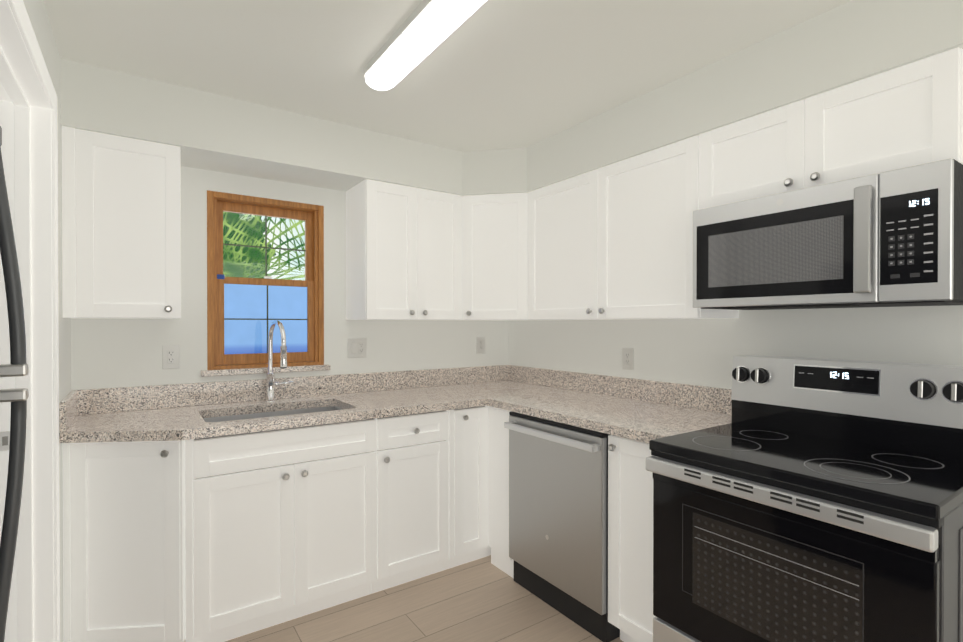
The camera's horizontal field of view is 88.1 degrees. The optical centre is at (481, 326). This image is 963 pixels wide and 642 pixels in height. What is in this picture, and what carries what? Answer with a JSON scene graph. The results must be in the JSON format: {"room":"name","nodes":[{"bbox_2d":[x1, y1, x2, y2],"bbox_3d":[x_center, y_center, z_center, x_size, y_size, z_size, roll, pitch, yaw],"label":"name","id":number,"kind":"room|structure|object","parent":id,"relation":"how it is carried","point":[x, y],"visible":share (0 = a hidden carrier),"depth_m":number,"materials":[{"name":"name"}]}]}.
{"room":"kitchen","nodes":[
{"label":"kitchen","id":0,"kind":"room"},
{"bbox_2d":[23,0,70,641],"bbox_3d":[-0.576,0.148,0.264,0.150,2.395,4.700,0,0,-35],"label":"wall","id":1,"kind":"structure","parent":0,"point":[39,20],"depth_m":1.92,"materials":[{"name":"white paint"}]},
{"bbox_2d":[0,0,59,641],"bbox_3d":[-1.119,0.254,1.060,0.161,2.173,1.725,0,0,-35],"label":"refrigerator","id":2,"kind":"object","parent":1,"relation":"attached to","point":[28,118],"depth_m":1.72,"materials":[{"name":"white paint"}]},
{"bbox_2d":[71,166,507,390],"bbox_3d":[-1.300,0.133,2.710,3.835,2.395,0.150,0,0,-35],"label":"wall","id":3,"kind":"structure","parent":0,"point":[110,353],"depth_m":2.63,"materials":[{"name":"white paint"}]},
{"bbox_2d":[62,126,180,318],"bbox_3d":[-1.579,-0.419,2.208,0.405,0.760,0.352,0,0,-35],"label":"upper cabinet","id":4,"kind":"object","parent":3,"relation":"attached to","point":[121,227],"visible":1,"depth_m":2.08,"materials":[{"name":"white wood"}]},
{"bbox_2d":[162,345,179,368],"bbox_3d":[-1.531,0.147,2.454,0.072,0.118,0.008,0,0,-35],"label":"electrical outlet","id":5,"kind":"object","parent":3,"relation":"attached to","point":[170,356],"visible":1,"depth_m":2.45,"materials":[{"name":"white plastic"}]},
{"bbox_2d":[207,190,323,369],"bbox_3d":[-1.189,-0.237,2.758,0.595,0.925,0.114,0,0,-35],"label":"window","id":6,"kind":"structure","parent":3,"relation":"in","point":[243,314],"depth_m":2.73,"materials":[{"name":"brown wood"}]},
{"bbox_2d":[201,364,330,376],"bbox_3d":[-1.179,0.235,2.746,0.655,0.031,0.130,0,0,-35],"label":"window sill","id":7,"kind":"structure","parent":3,"relation":"attached to","point":[226,372],"depth_m":2.66,"materials":[{"name":"stone"}]},
{"bbox_2d":[348,338,366,357],"bbox_3d":[-0.746,0.126,2.994,0.118,0.118,0.010,0,0,-35],"label":"outlet","id":8,"kind":"object","parent":3,"relation":"attached to","point":[357,347],"visible":1,"depth_m":2.99,"materials":[{"name":"white plastic"}]},
{"bbox_2d":[346,179,461,319],"bbox_3d":[-0.454,-0.423,2.983,0.610,0.760,0.352,0,0,-35],"label":"upper cabinet","id":9,"kind":"object","parent":3,"relation":"attached to","point":[403,252],"visible":1,"depth_m":2.84,"materials":[{"name":"white wood"}]},
{"bbox_2d":[477,337,484,353],"bbox_3d":[-0.004,0.128,3.508,0.072,0.118,0.008,0,0,-35],"label":"electrical outlet","id":10,"kind":"object","parent":3,"relation":"attached to","point":[480,344],"visible":1,"depth_m":3.50,"materials":[{"name":"white plastic"}]},
{"bbox_2d":[461,193,529,320],"bbox_3d":[0.120,-0.425,3.226,0.604,0.760,0.604,0,0,-35],"label":"upper cabinet","id":11,"kind":"object","parent":3,"relation":"attached to","point":[494,256],"visible":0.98,"depth_m":3.01,"materials":[{"name":"white wood"}]},
{"bbox_2d":[225,555,623,641],"bbox_3d":[0.076,1.367,0.722,3.835,0.050,5.000,0,0,-35],"label":"floor","id":12,"kind":"structure","parent":0,"point":[484,599],"depth_m":2.28,"materials":[{"name":"beige tile"}]},
{"bbox_2d":[0,126,28,641],"bbox_3d":[-1.134,0.461,0.595,0.808,1.765,0.755,0,0,-35],"label":"refrigerator","id":13,"kind":"object","parent":12,"relation":"on","point":[17,366],"visible":1,"depth_m":1.03,"materials":[{"name":"stainless steel"},{"name":"black plastic"}]},
{"bbox_2d":[62,439,192,641],"bbox_3d":[-1.494,0.887,2.109,0.419,0.894,0.621,0,0,-35],"label":"base cabinet","id":14,"kind":"object","parent":12,"relation":"on","point":[127,547],"visible":0.98,"depth_m":1.95,"materials":[{"name":"white wood"}]},
{"bbox_2d":[192,418,376,641],"bbox_3d":[-0.993,0.885,2.438,0.776,0.894,0.652,0,0,-35],"label":"base cabinet","id":15,"kind":"object","parent":12,"relation":"on","point":[284,525],"visible":0.96,"depth_m":2.17,"materials":[{"name":"white wood"}]},
{"bbox_2d":[371,410,448,593],"bbox_3d":[-0.507,0.883,2.773,0.402,0.894,0.652,0,0,-35],"label":"base cabinet","id":16,"kind":"object","parent":12,"relation":"on","point":[412,451],"visible":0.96,"depth_m":2.53,"materials":[{"name":"white wood"}]},
{"bbox_2d":[442,406,513,578],"bbox_3d":[0.070,0.881,3.064,0.874,0.894,0.828,0,0,-35],"label":"base cabinet","id":17,"kind":"object","parent":12,"relation":"on","point":[478,440],"visible":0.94,"depth_m":2.72,"materials":[{"name":"white wood"}]},
{"bbox_2d":[59,320,554,442],"bbox_3d":[-0.640,0.307,2.678,2.482,0.691,0.652,0,0,-35],"label":"countertop","id":18,"kind":"structure","parent":17,"relation":"on","point":[187,411],"depth_m":2.49,"materials":[{"name":"stone"}]},
{"bbox_2d":[203,406,342,421],"bbox_3d":[-0.977,0.546,2.407,0.704,0.217,0.414,0,0,-35],"label":"sink basin","id":19,"kind":"object","parent":18,"relation":"in","point":[289,410],"depth_m":2.55,"materials":[{"name":"silver metal"}]},
{"bbox_2d":[265,320,293,401],"bbox_3d":[-1.028,0.179,2.584,0.147,0.433,0.244,0,0,-35],"label":"faucet","id":20,"kind":"object","parent":18,"relation":"on","point":[270,382],"depth_m":2.62,"materials":[{"name":"silver metal"}]},
{"bbox_2d":[487,370,731,442],"bbox_3d":[0.625,0.360,2.462,0.646,0.154,1.140,0,0,-35],"label":"countertop","id":21,"kind":"structure","parent":17,"relation":"on","point":[643,410],"depth_m":2.48,"materials":[{"name":"stone"}]},
{"bbox_2d":[504,411,619,641],"bbox_3d":[0.559,0.887,2.496,0.662,0.890,0.634,0,0,-35],"label":"dishwasher","id":22,"kind":"object","parent":12,"relation":"on","point":[558,513],"visible":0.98,"depth_m":2.27,"materials":[{"name":"silver metal"}]},
{"bbox_2d":[608,435,656,641],"bbox_3d":[0.858,0.887,2.121,0.652,0.894,0.306,0,0,-35],"label":"base cabinet","id":23,"kind":"object","parent":12,"relation":"on","point":[630,547],"visible":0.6,"depth_m":1.99,"materials":[{"name":"white wood"}]},
{"bbox_2d":[645,355,962,641],"bbox_3d":[1.072,0.730,1.613,0.706,1.215,0.768,0,0,-35],"label":"range","id":24,"kind":"object","parent":12,"relation":"on","point":[799,499],"visible":1,"depth_m":1.48,"materials":[{"name":"black metal"}]},
{"bbox_2d":[43,0,850,151],"bbox_3d":[0.076,-1.077,0.707,3.835,0.050,5.000,0,0,-35],"label":"ceiling","id":25,"kind":"structure","parent":0,"point":[496,74],"depth_m":1.92,"materials":[{"name":"white paint"}]},
{"bbox_2d":[364,0,486,90],"bbox_3d":[-0.106,-1.029,1.610,0.135,0.058,1.235,0,0,-35],"label":"ceiling light","id":26,"kind":"object","parent":25,"relation":"attached to","point":[424,30],"visible":1,"depth_m":1.74,"materials":[{"name":"white plastic"}]},
{"bbox_2d":[60,0,962,195],"bbox_3d":[-0.099,-0.929,1.886,2.485,0.261,2.560,0,0,-35],"label":"soffit","id":27,"kind":"structure","parent":0,"point":[851,41],"depth_m":2.19,"materials":[{"name":"white paint"}]},
{"bbox_2d":[508,305,962,388],"bbox_3d":[1.636,0.139,1.698,0.150,2.395,4.850,0,0,-35],"label":"wall","id":28,"kind":"structure","parent":0,"point":[701,352],"depth_m":2.29,"materials":[{"name":"white paint"}]},
{"bbox_2d":[623,348,633,369],"bbox_3d":[0.810,0.175,2.755,0.008,0.118,0.072,0,0,-35],"label":"electrical outlet","id":29,"kind":"object","parent":28,"relation":"attached to","point":[628,358],"visible":1,"depth_m":2.75,"materials":[{"name":"white plastic"}]},
{"bbox_2d":[528,135,738,319],"bbox_3d":[0.708,-0.421,2.596,0.352,0.760,1.095,0,0,-35],"label":"upper cabinet","id":30,"kind":"object","parent":28,"relation":"attached to","point":[613,241],"visible":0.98,"depth_m":2.40,"materials":[{"name":"white wood"}]},
{"bbox_2d":[699,47,962,209],"bbox_3d":[1.245,-0.633,1.815,0.352,0.326,0.794,0,0,-35],"label":"upper cabinet","id":31,"kind":"object","parent":28,"relation":"attached to","point":[908,115],"visible":0.85,"depth_m":1.64,"materials":[{"name":"white wood"}]},
{"bbox_2d":[692,158,962,309],"bbox_3d":[1.215,-0.267,1.776,0.443,0.395,0.770,0,0,-35],"label":"microwave","id":32,"kind":"object","parent":31,"relation":"attached to","point":[892,238],"visible":1,"depth_m":1.57,"materials":[{"name":"silver metal"}]},
{"label":"outside","id":33,"kind":"structure","parent":0,"visible":0},
{"bbox_2d":[223,212,304,280],"bbox_3d":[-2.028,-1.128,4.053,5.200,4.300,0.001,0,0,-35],"label":"tree","id":34,"kind":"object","parent":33,"point":[296,259],"depth_m":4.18,"materials":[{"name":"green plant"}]}
]}

